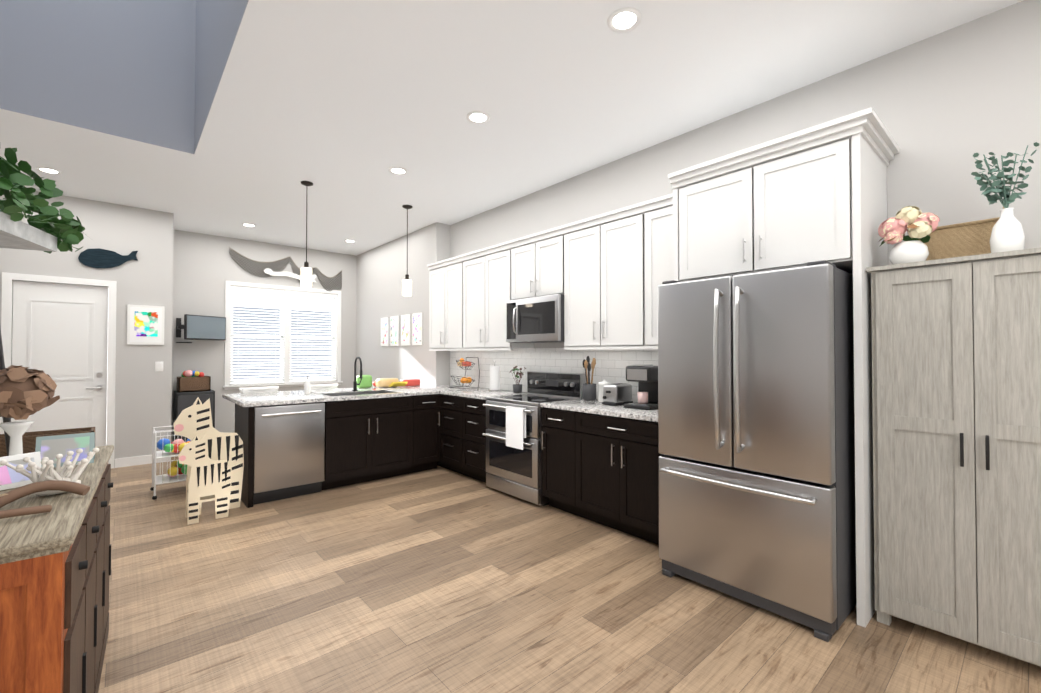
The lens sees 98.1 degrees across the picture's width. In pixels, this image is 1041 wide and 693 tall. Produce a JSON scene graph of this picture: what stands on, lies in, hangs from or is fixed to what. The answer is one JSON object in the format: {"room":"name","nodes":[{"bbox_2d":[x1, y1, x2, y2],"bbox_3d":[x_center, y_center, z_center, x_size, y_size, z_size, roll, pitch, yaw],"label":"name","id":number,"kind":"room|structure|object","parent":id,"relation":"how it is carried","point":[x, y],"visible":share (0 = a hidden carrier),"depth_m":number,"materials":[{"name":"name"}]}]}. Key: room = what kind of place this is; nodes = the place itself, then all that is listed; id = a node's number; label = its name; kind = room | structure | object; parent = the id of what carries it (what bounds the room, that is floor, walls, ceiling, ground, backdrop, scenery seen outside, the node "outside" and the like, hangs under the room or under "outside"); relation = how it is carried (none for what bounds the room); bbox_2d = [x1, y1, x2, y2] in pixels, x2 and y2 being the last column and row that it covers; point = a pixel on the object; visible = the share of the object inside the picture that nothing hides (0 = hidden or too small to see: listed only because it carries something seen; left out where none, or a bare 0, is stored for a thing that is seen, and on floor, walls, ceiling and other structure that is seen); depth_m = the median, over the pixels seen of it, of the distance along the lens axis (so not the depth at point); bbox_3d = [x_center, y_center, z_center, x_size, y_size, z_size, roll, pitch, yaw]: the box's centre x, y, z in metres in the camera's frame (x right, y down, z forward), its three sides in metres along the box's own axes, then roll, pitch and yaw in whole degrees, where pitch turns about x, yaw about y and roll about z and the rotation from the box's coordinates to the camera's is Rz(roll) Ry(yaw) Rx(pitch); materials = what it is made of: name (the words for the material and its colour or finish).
{"room":"kitchen","nodes":[
{"label":"kitchen","id":0,"kind":"room"},
{"bbox_2d":[0,190,173,467],"bbox_3d":[-5.185,-0.134,5.124,1.950,3.130,0.150,1,-1,-41],"label":"wall","id":1,"kind":"structure","parent":0,"point":[143,393],"depth_m":5.41,"materials":[{"name":"grey paint"}]},
{"bbox_2d":[0,272,116,468],"bbox_3d":[-5.151,0.325,5.072,0.900,2.210,0.093,1,-1,-41],"label":"door","id":2,"kind":"structure","parent":1,"relation":"attached to","point":[63,336],"depth_m":5.11,"materials":[{"name":"white wood"}]},
{"bbox_2d":[78,248,137,268],"bbox_3d":[-4.844,-1.036,5.318,0.520,0.260,0.022,1,-1,-41],"label":"plaque","id":3,"kind":"object","parent":1,"relation":"attached to","point":[97,258],"visible":0.92,"depth_m":5.28,"materials":[{"name":"blue wood"}]},
{"bbox_2d":[115,455,170,467],"bbox_3d":[-4.596,1.384,5.511,0.525,0.105,0.013,1,-1,-41],"label":"baseboard","id":4,"kind":"structure","parent":1,"relation":"attached to","point":[133,461],"depth_m":5.46,"materials":[{"name":"white wood"}]},
{"bbox_2d":[127,304,164,344],"bbox_3d":[-4.585,-0.263,5.534,0.350,0.480,0.023,1,-1,-41],"label":"framed art print","id":5,"kind":"object","parent":1,"relation":"attached to","point":[145,324],"visible":0.95,"depth_m":5.52,"materials":[{"name":"white paper"}]},
{"bbox_2d":[155,362,162,370],"bbox_3d":[-4.491,0.248,5.617,0.080,0.120,0.009,1,-1,-41],"label":"light switch","id":6,"kind":"object","parent":1,"relation":"attached to","point":[158,366],"visible":1,"depth_m":5.61,"materials":[{"name":"white plastic"}]},
{"bbox_2d":[0,0,248,153],"bbox_3d":[-1.116,-3.050,0.641,2.100,2.570,7.800,1,-1,-41],"label":"wall","id":7,"kind":"structure","parent":0,"point":[148,71],"depth_m":3.63,"materials":[{"name":"grey paint"}]},
{"bbox_2d":[171,229,356,440],"bbox_3d":[-4.053,-0.101,7.367,2.710,3.130,0.150,1,-1,-41],"label":"wall","id":8,"kind":"structure","parent":0,"point":[206,267],"depth_m":6.85,"materials":[{"name":"grey paint"}]},
{"bbox_2d":[176,314,225,342],"bbox_3d":[-4.599,-0.246,6.538,0.593,0.395,0.371,1,-1,-41],"label":"tv","id":9,"kind":"object","parent":8,"relation":"attached to","point":[197,327],"visible":1,"depth_m":6.49,"materials":[{"name":"black"}]},
{"bbox_2d":[223,281,342,389],"bbox_3d":[-3.879,-0.165,7.488,1.780,1.660,0.200,1,-1,-41],"label":"window","id":10,"kind":"structure","parent":8,"relation":"attached to","point":[228,385],"depth_m":7.44,"materials":[{"name":"white"}]},
{"bbox_2d":[231,286,335,383],"bbox_3d":[-3.864,-0.165,7.471,1.612,1.533,0.050,1,-1,-41],"label":"window blinds","id":11,"kind":"object","parent":8,"relation":"attached to","point":[279,291],"visible":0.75,"depth_m":7.38,"materials":[{"name":"white plastic"}]},
{"bbox_2d":[229,247,341,290],"bbox_3d":[-3.798,-1.238,7.443,1.707,0.545,0.043,1,-1,-41],"label":"decor","id":12,"kind":"object","parent":8,"relation":"attached to","point":[280,273],"visible":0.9,"depth_m":7.36,"materials":[{"name":"grey metal"}]},
{"bbox_2d":[0,0,1022,255],"bbox_3d":[-1.070,-1.793,2.792,5.030,0.120,11.000,1,-1,-41],"label":"ceiling","id":13,"kind":"structure","parent":0,"point":[342,106],"depth_m":3.19,"materials":[{"name":"white paint"}]},
{"bbox_2d":[36,167,61,174],"bbox_3d":[-4.576,-1.706,4.385,0.180,0.006,0.180,1,-1,-41],"label":"recessed light","id":14,"kind":"object","parent":13,"relation":"in","point":[49,170],"visible":1,"depth_m":4.38,"materials":[{"name":"white"}]},
{"bbox_2d":[242,223,255,226],"bbox_3d":[-3.759,-1.679,6.258,0.180,0.006,0.180,1,-1,-41],"label":"recessed light","id":15,"kind":"object","parent":13,"relation":"in","point":[248,225],"visible":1,"depth_m":6.26,"materials":[{"name":"white"}]},
{"bbox_2d":[301,181,312,286],"bbox_3d":[-2.223,-1.165,4.697,0.120,1.079,0.120,1,-1,-41],"label":"pendant light","id":16,"kind":"object","parent":13,"relation":"hanging from","point":[306,275],"visible":1,"depth_m":4.67,"materials":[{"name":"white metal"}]},
{"bbox_2d":[389,167,407,174],"bbox_3d":[-1.188,-1.706,4.389,0.180,0.006,0.180,1,-1,-41],"label":"recessed light","id":17,"kind":"object","parent":13,"relation":"in","point":[398,170],"visible":1,"depth_m":4.38,"materials":[{"name":"white"}]},
{"bbox_2d":[402,205,411,295],"bbox_3d":[-1.366,-1.154,5.449,0.120,1.079,0.120,1,-1,-41],"label":"pendant light","id":18,"kind":"object","parent":13,"relation":"hanging from","point":[406,286],"visible":1,"depth_m":5.42,"materials":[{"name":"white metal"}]},
{"bbox_2d":[466,111,489,123],"bbox_3d":[-0.318,-1.720,3.397,0.180,0.006,0.180,1,-1,-41],"label":"recessed light","id":19,"kind":"object","parent":13,"relation":"in","point":[477,117],"visible":1,"depth_m":3.39,"materials":[{"name":"white plastic"}]},
{"bbox_2d":[607,7,641,32],"bbox_3d":[0.553,-1.735,2.405,0.180,0.006,0.180,1,-1,-41],"label":"recessed light","id":20,"kind":"object","parent":13,"relation":"in","point":[624,20],"visible":1,"depth_m":2.40,"materials":[{"name":"white plastic"}]},
{"bbox_2d":[98,456,1040,692],"bbox_3d":[-1.070,1.446,2.745,5.030,0.100,11.000,1,-1,-41],"label":"floor","id":21,"kind":"structure","parent":0,"point":[438,579],"depth_m":2.34,"materials":[{"name":"brown wood"}]},
{"bbox_2d":[0,445,113,692],"bbox_3d":[-1.750,0.929,1.541,0.518,0.900,1.457,1,-1,-41],"label":"sideboard","id":22,"kind":"object","parent":21,"relation":"on","point":[55,567],"visible":0.96,"depth_m":1.16,"materials":[{"name":"red wood"}]},
{"bbox_2d":[0,452,40,490],"bbox_3d":[-1.719,0.424,1.528,0.140,0.110,0.095,1,-1,-41],"label":"picture frame","id":23,"kind":"object","parent":22,"relation":"on","point":[10,478],"visible":0.69,"depth_m":1.53,"materials":[{"name":"white wood"}]},
{"bbox_2d":[0,365,59,455],"bbox_3d":[-1.853,0.274,1.658,0.228,0.411,0.221,1,-1,-41],"label":"flower ball","id":24,"kind":"object","parent":22,"relation":"on","point":[25,392],"visible":0.88,"depth_m":1.64,"materials":[{"name":"brown paper"}]},
{"bbox_2d":[0,480,89,518],"bbox_3d":[-1.454,0.407,1.282,0.334,0.134,0.206,1,-1,-41],"label":"driftwood","id":25,"kind":"object","parent":22,"relation":"on","point":[41,486],"visible":1,"depth_m":1.34,"materials":[{"name":"beige wood"}]},
{"bbox_2d":[0,427,94,456],"bbox_3d":[-2.155,0.434,1.980,0.420,0.100,0.160,1,-1,-41],"label":"wicker tray","id":26,"kind":"object","parent":22,"relation":"on","point":[29,441],"visible":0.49,"depth_m":1.97,"materials":[{"name":"brown wicker"}]},
{"bbox_2d":[0,448,98,495],"bbox_3d":[-1.500,0.409,1.442,0.225,0.135,0.167,1,-1,-41],"label":"cluster","id":27,"kind":"object","parent":22,"relation":"on","point":[46,471],"visible":0.75,"depth_m":1.45,"materials":[{"name":"white ceramic"}]},
{"bbox_2d":[35,432,94,466],"bbox_3d":[-1.869,0.422,1.859,0.170,0.120,0.100,1,-1,-41],"label":"tent card","id":28,"kind":"object","parent":22,"relation":"on","point":[50,447],"visible":0.67,"depth_m":1.84,"materials":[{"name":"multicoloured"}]},
{"bbox_2d":[150,426,190,499],"bbox_3d":[-3.357,1.109,4.448,0.428,0.625,0.408,1,-1,-41],"label":"cart","id":29,"kind":"object","parent":21,"relation":"on","point":[176,471],"visible":0.58,"depth_m":4.35,"materials":[{"name":"white metal"}]},
{"bbox_2d":[173,390,214,441],"bbox_3d":[-4.628,1.040,6.407,0.440,0.820,0.470,1,-1,-41],"label":"base cabinet","id":30,"kind":"object","parent":21,"relation":"on","point":[182,401],"visible":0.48,"depth_m":6.23,"materials":[{"name":"black"}]},
{"bbox_2d":[177,370,210,391],"bbox_3d":[-4.639,0.478,6.412,0.360,0.300,0.340,1,-1,-41],"label":"basket","id":31,"kind":"object","parent":30,"relation":"on","point":[190,381],"visible":0.98,"depth_m":6.29,"materials":[{"name":"wood"}]},
{"bbox_2d":[173,397,243,524],"bbox_3d":[-2.577,0.917,3.769,0.501,0.988,0.220,1,-1,-41],"label":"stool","id":32,"kind":"object","parent":21,"relation":"on","point":[210,456],"visible":1,"depth_m":3.73,"materials":[{"name":"beige wood"}]},
{"bbox_2d":[233,386,278,432],"bbox_3d":[-3.041,0.944,5.189,0.399,0.978,0.437,1,-1,-41],"label":"bar stool","id":33,"kind":"object","parent":21,"relation":"on","point":[259,389],"visible":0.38,"depth_m":5.05,"materials":[{"name":"white"}]},
{"bbox_2d":[253,402,324,504],"bbox_3d":[-2.289,0.984,4.376,0.601,0.872,0.590,1,-1,-41],"label":"dishwasher","id":34,"kind":"object","parent":21,"relation":"on","point":[289,450],"visible":0.79,"depth_m":4.18,"materials":[{"name":"grey metal"}]},
{"bbox_2d":[310,384,337,389],"bbox_3d":[-2.537,0.950,5.631,0.399,0.978,0.437,1,-1,-41],"label":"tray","id":35,"kind":"object","parent":21,"relation":"on","point":[323,386],"visible":0.21,"depth_m":5.49,"materials":[{"name":"white"}]},
{"bbox_2d":[321,406,406,489],"bbox_3d":[-1.727,1.079,4.954,1.000,0.700,0.621,1,-1,-41],"label":"base cabinet","id":36,"kind":"object","parent":21,"relation":"on","point":[368,444],"depth_m":4.66,"materials":[{"name":"black wood"}]},
{"bbox_2d":[383,394,434,473],"bbox_3d":[-1.283,0.994,5.344,0.420,0.880,0.621,1,-1,-41],"label":"base cabinet","id":37,"kind":"object","parent":21,"relation":"on","point":[420,409],"depth_m":5.08,"materials":[{"name":"black wood"}]},
{"bbox_2d":[435,394,462,473],"bbox_3d":[-0.572,0.993,5.263,0.662,0.880,0.479,1,-1,-41],"label":"base cabinet","id":38,"kind":"object","parent":21,"relation":"on","point":[448,408],"depth_m":5.11,"materials":[{"name":"black wood"}]},
{"bbox_2d":[222,384,477,406],"bbox_3d":[-1.809,0.597,5.212,2.596,0.170,1.134,1,-1,-41],"label":"countertop","id":39,"kind":"structure","parent":38,"relation":"on","point":[339,394],"depth_m":4.76,"materials":[{"name":"stone"}]},
{"bbox_2d":[304,376,309,393],"bbox_3d":[-2.277,0.409,4.833,0.060,0.193,0.070,1,-1,-41],"label":"soap bottle","id":40,"kind":"object","parent":39,"relation":"on","point":[307,387],"visible":1,"depth_m":4.82,"materials":[{"name":"white plastic"}]},
{"bbox_2d":[352,357,362,390],"bbox_3d":[-1.829,0.312,5.151,0.110,0.396,0.215,1,-1,-41],"label":"faucet","id":41,"kind":"object","parent":39,"relation":"on","point":[355,384],"visible":1,"depth_m":5.17,"materials":[{"name":"black metal"}]},
{"bbox_2d":[356,375,419,387],"bbox_3d":[-1.683,0.440,5.817,0.800,0.160,0.400,1,-1,-41],"label":"groceries","id":42,"kind":"object","parent":39,"relation":"on","point":[366,381],"visible":0.98,"depth_m":5.73,"materials":[{"name":"multicoloured"}]},
{"bbox_2d":[450,357,479,388],"bbox_3d":[-0.719,0.325,5.662,0.296,0.382,0.348,1,-1,-41],"label":"fruit stand","id":43,"kind":"object","parent":39,"relation":"on","point":[467,380],"visible":1,"depth_m":5.62,"materials":[{"name":"black"}]},
{"bbox_2d":[438,388,526,399],"bbox_3d":[-0.400,0.528,5.086,0.646,0.036,0.909,1,-1,-41],"label":"countertop","id":44,"kind":"structure","parent":38,"relation":"on","point":[477,393],"depth_m":5.00,"materials":[{"name":"stone"}]},
{"bbox_2d":[488,361,500,390],"bbox_3d":[-0.298,0.338,5.234,0.150,0.347,0.150,1,-1,-41],"label":"paper towel","id":45,"kind":"object","parent":44,"relation":"on","point":[494,378],"visible":1,"depth_m":5.18,"materials":[{"name":"white paper"}]},
{"bbox_2d":[510,366,525,392],"bbox_3d":[-0.034,0.361,4.972,0.171,0.293,0.191,1,-1,-41],"label":"potted plant","id":46,"kind":"object","parent":44,"relation":"on","point":[517,387],"visible":1,"depth_m":4.93,"materials":[{"name":"grey"}]},
{"bbox_2d":[463,397,487,482],"bbox_3d":[-0.245,0.988,4.921,0.621,0.880,0.466,1,-1,-41],"label":"base cabinet","id":47,"kind":"object","parent":21,"relation":"on","point":[474,412],"depth_m":4.73,"materials":[{"name":"black wood"}]},
{"bbox_2d":[483,371,585,505],"bbox_3d":[0.115,0.841,4.418,0.706,1.160,0.760,1,-1,-41],"label":"range","id":48,"kind":"object","parent":21,"relation":"on","point":[513,445],"visible":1,"depth_m":4.26,"materials":[{"name":"silver metal"}]},
{"bbox_2d":[541,407,566,511],"bbox_3d":[0.566,0.975,3.997,0.621,0.880,0.456,1,-1,-41],"label":"base cabinet","id":49,"kind":"object","parent":21,"relation":"on","point":[554,421],"depth_m":3.86,"materials":[{"name":"black wood"}]},
{"bbox_2d":[567,410,663,544],"bbox_3d":[0.943,0.968,3.566,0.621,0.880,0.930,1,-1,-41],"label":"base cabinet","id":50,"kind":"object","parent":21,"relation":"on","point":[601,469],"depth_m":3.38,"materials":[{"name":"black wood"}]},
{"bbox_2d":[540,399,657,421],"bbox_3d":[0.827,0.508,3.696,0.635,0.036,1.265,1,-1,-41],"label":"countertop","id":51,"kind":"structure","parent":50,"relation":"on","point":[578,405],"depth_m":3.56,"materials":[{"name":"stone"}]},
{"bbox_2d":[583,356,595,400],"bbox_3d":[0.643,0.291,4.208,0.144,0.411,0.137,1,-1,-41],"label":"utensil crock","id":52,"kind":"object","parent":51,"relation":"on","point":[589,391],"visible":1,"depth_m":4.16,"materials":[{"name":"grey"}]},
{"bbox_2d":[598,380,610,401],"bbox_3d":[0.752,0.396,4.052,0.114,0.197,0.114,1,-1,-41],"label":"canister","id":53,"kind":"object","parent":51,"relation":"on","point":[600,390],"visible":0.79,"depth_m":4.01,"materials":[{"name":"white ceramic"}]},
{"bbox_2d":[602,383,632,405],"bbox_3d":[0.826,0.406,3.864,0.265,0.172,0.150,1,-1,-41],"label":"toaster","id":54,"kind":"object","parent":51,"relation":"on","point":[615,394],"visible":1,"depth_m":3.80,"materials":[{"name":"silver metal"}]},
{"bbox_2d":[624,364,657,409],"bbox_3d":[1.025,0.316,3.628,0.330,0.345,0.240,1,-1,-41],"label":"coffee maker","id":55,"kind":"object","parent":51,"relation":"on","point":[645,376],"visible":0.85,"depth_m":3.54,"materials":[{"name":"black plastic"}]},
{"bbox_2d":[658,260,856,641],"bbox_3d":[1.438,0.496,2.704,0.943,1.800,0.910,1,-1,-41],"label":"fridge","id":56,"kind":"object","parent":21,"relation":"on","point":[756,435],"visible":1,"depth_m":2.34,"materials":[{"name":"grey metal"}]},
{"bbox_2d":[668,107,899,627],"bbox_3d":[1.592,0.125,2.798,0.675,2.545,1.090,1,-1,-41],"label":"tall cabinet","id":57,"kind":"object","parent":21,"relation":"on","point":[802,198],"visible":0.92,"depth_m":2.46,"materials":[{"name":"white wood"}]},
{"bbox_2d":[866,247,1040,666],"bbox_3d":[2.206,0.493,2.170,0.573,1.790,0.759,1,-1,-41],"label":"pantry cabinet","id":58,"kind":"object","parent":21,"relation":"on","point":[956,372],"visible":1,"depth_m":2.04,"materials":[{"name":"grey wood"}]},
{"bbox_2d":[878,206,939,264],"bbox_3d":[1.964,-0.558,2.289,0.217,0.314,0.233,1,-1,-41],"label":"flower vase","id":59,"kind":"object","parent":58,"relation":"on","point":[915,223],"visible":0.98,"depth_m":2.26,"materials":[{"name":"white ceramic"}]},
{"bbox_2d":[919,207,1003,260],"bbox_3d":[2.266,-0.544,2.322,0.217,0.287,0.328,1,-1,-41],"label":"wicker basket","id":60,"kind":"object","parent":58,"relation":"on","point":[960,239],"visible":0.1,"depth_m":2.25,"materials":[{"name":"beige wicker"}]},
{"bbox_2d":[971,142,1038,252],"bbox_3d":[2.172,-0.655,2.027,0.164,0.499,0.211,1,-1,-41],"label":"vase","id":61,"kind":"object","parent":58,"relation":"on","point":[1007,233],"visible":0.96,"depth_m":2.03,"materials":[{"name":"white ceramic"}]},
{"bbox_2d":[356,0,1040,402],"bbox_3d":[0.682,-0.146,4.304,0.370,3.130,11.000,1,-1,-41],"label":"wall","id":62,"kind":"structure","parent":0,"point":[948,104],"depth_m":2.70,"materials":[{"name":"grey paint"}]},
{"bbox_2d":[381,317,388,345],"bbox_3d":[-2.189,-0.238,7.282,0.017,0.460,0.280,1,-1,-41],"label":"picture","id":63,"kind":"object","parent":62,"relation":"attached to","point":[384,331],"visible":0.93,"depth_m":7.25,"materials":[{"name":"white paper"}]},
{"bbox_2d":[390,316,398,345],"bbox_3d":[-1.952,-0.241,7.011,0.017,0.460,0.280,1,-1,-41],"label":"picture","id":64,"kind":"object","parent":62,"relation":"attached to","point":[394,330],"visible":0.93,"depth_m":7.00,"materials":[{"name":"white paper"}]},
{"bbox_2d":[401,314,410,345],"bbox_3d":[-1.714,-0.245,6.740,0.017,0.460,0.280,1,-1,-41],"label":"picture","id":65,"kind":"object","parent":62,"relation":"attached to","point":[406,329],"visible":0.96,"depth_m":6.71,"materials":[{"name":"white paper"}]},
{"bbox_2d":[412,312,422,344],"bbox_3d":[-1.477,-0.249,6.470,0.017,0.460,0.280,1,-1,-41],"label":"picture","id":66,"kind":"object","parent":62,"relation":"attached to","point":[417,328],"visible":0.93,"depth_m":6.45,"materials":[{"name":"white paper"}]},
{"bbox_2d":[427,257,458,348],"bbox_3d":[-0.813,-0.516,5.810,0.331,1.095,0.862,1,-1,-41],"label":"upper cabinet","id":67,"kind":"object","parent":62,"relation":"attached to","point":[443,277],"depth_m":5.73,"materials":[{"name":"white wood"}]},
{"bbox_2d":[459,245,533,348],"bbox_3d":[-0.276,-0.525,5.199,0.331,1.095,1.036,1,-1,-41],"label":"upper cabinet","id":68,"kind":"object","parent":62,"relation":"attached to","point":[483,274],"depth_m":5.10,"materials":[{"name":"white wood"}]},
{"bbox_2d":[507,229,554,300],"bbox_3d":[0.271,-0.782,4.578,0.331,0.599,0.760,1,-1,-41],"label":"upper cabinet","id":69,"kind":"object","parent":62,"relation":"attached to","point":[530,261],"depth_m":4.51,"materials":[{"name":"white wood"}]},
{"bbox_2d":[506,294,563,342],"bbox_3d":[0.223,-0.261,4.529,0.459,0.434,0.754,1,-1,-41],"label":"microwave","id":70,"kind":"object","parent":69,"relation":"attached to","point":[539,319],"visible":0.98,"depth_m":4.36,"materials":[{"name":"grey metal"}]},
{"bbox_2d":[450,348,657,402],"bbox_3d":[0.253,0.262,4.834,0.009,0.488,3.727,1,-1,-41],"label":"tile backsplash","id":71,"kind":"structure","parent":62,"relation":"attached to","point":[610,366],"depth_m":4.82,"materials":[{"name":"white tile"}]},
{"bbox_2d":[555,205,634,348],"bbox_3d":[0.805,-0.543,3.966,0.331,1.095,0.996,1,-1,-41],"label":"upper cabinet","id":72,"kind":"object","parent":62,"relation":"attached to","point":[606,274],"depth_m":3.87,"materials":[{"name":"white wood"}]},
{"bbox_2d":[635,197,672,348],"bbox_3d":[1.201,-0.550,3.514,0.331,1.095,0.478,1,-1,-41],"label":"upper cabinet","id":73,"kind":"object","parent":62,"relation":"attached to","point":[653,220],"depth_m":3.49,"materials":[{"name":"white wood"}]},
{"label":"outside","id":74,"kind":"structure","parent":0,"visible":0},
{"bbox_2d":[106,288,331,440],"bbox_3d":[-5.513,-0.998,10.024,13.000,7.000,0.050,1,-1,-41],"label":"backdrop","id":75,"kind":"structure","parent":74,"point":[278,334],"depth_m":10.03,"materials":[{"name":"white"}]},
{"bbox_3d":[-2.266,-0.194,0.994,0.890,3.130,9.910,1,-1,-41],"label":"wall","id":76,"kind":"structure","parent":0,"visible":0},
{"bbox_2d":[0,212,56,455],"bbox_3d":[-1.906,0.008,1.582,0.229,0.928,0.720,0,-1,-24],"label":"wall shelf","id":77,"kind":"object","parent":76,"relation":"attached to","point":[19,235],"visible":0.65,"depth_m":1.70,"materials":[{"name":"grey wood"}]},
{"bbox_2d":[0,148,85,253],"bbox_3d":[-1.901,-0.554,1.607,0.370,0.286,0.828,0,-1,-24],"label":"potted plant","id":78,"kind":"object","parent":77,"relation":"on","point":[21,199],"visible":0.83,"depth_m":1.70,"materials":[{"name":"green plant"}]}
]}

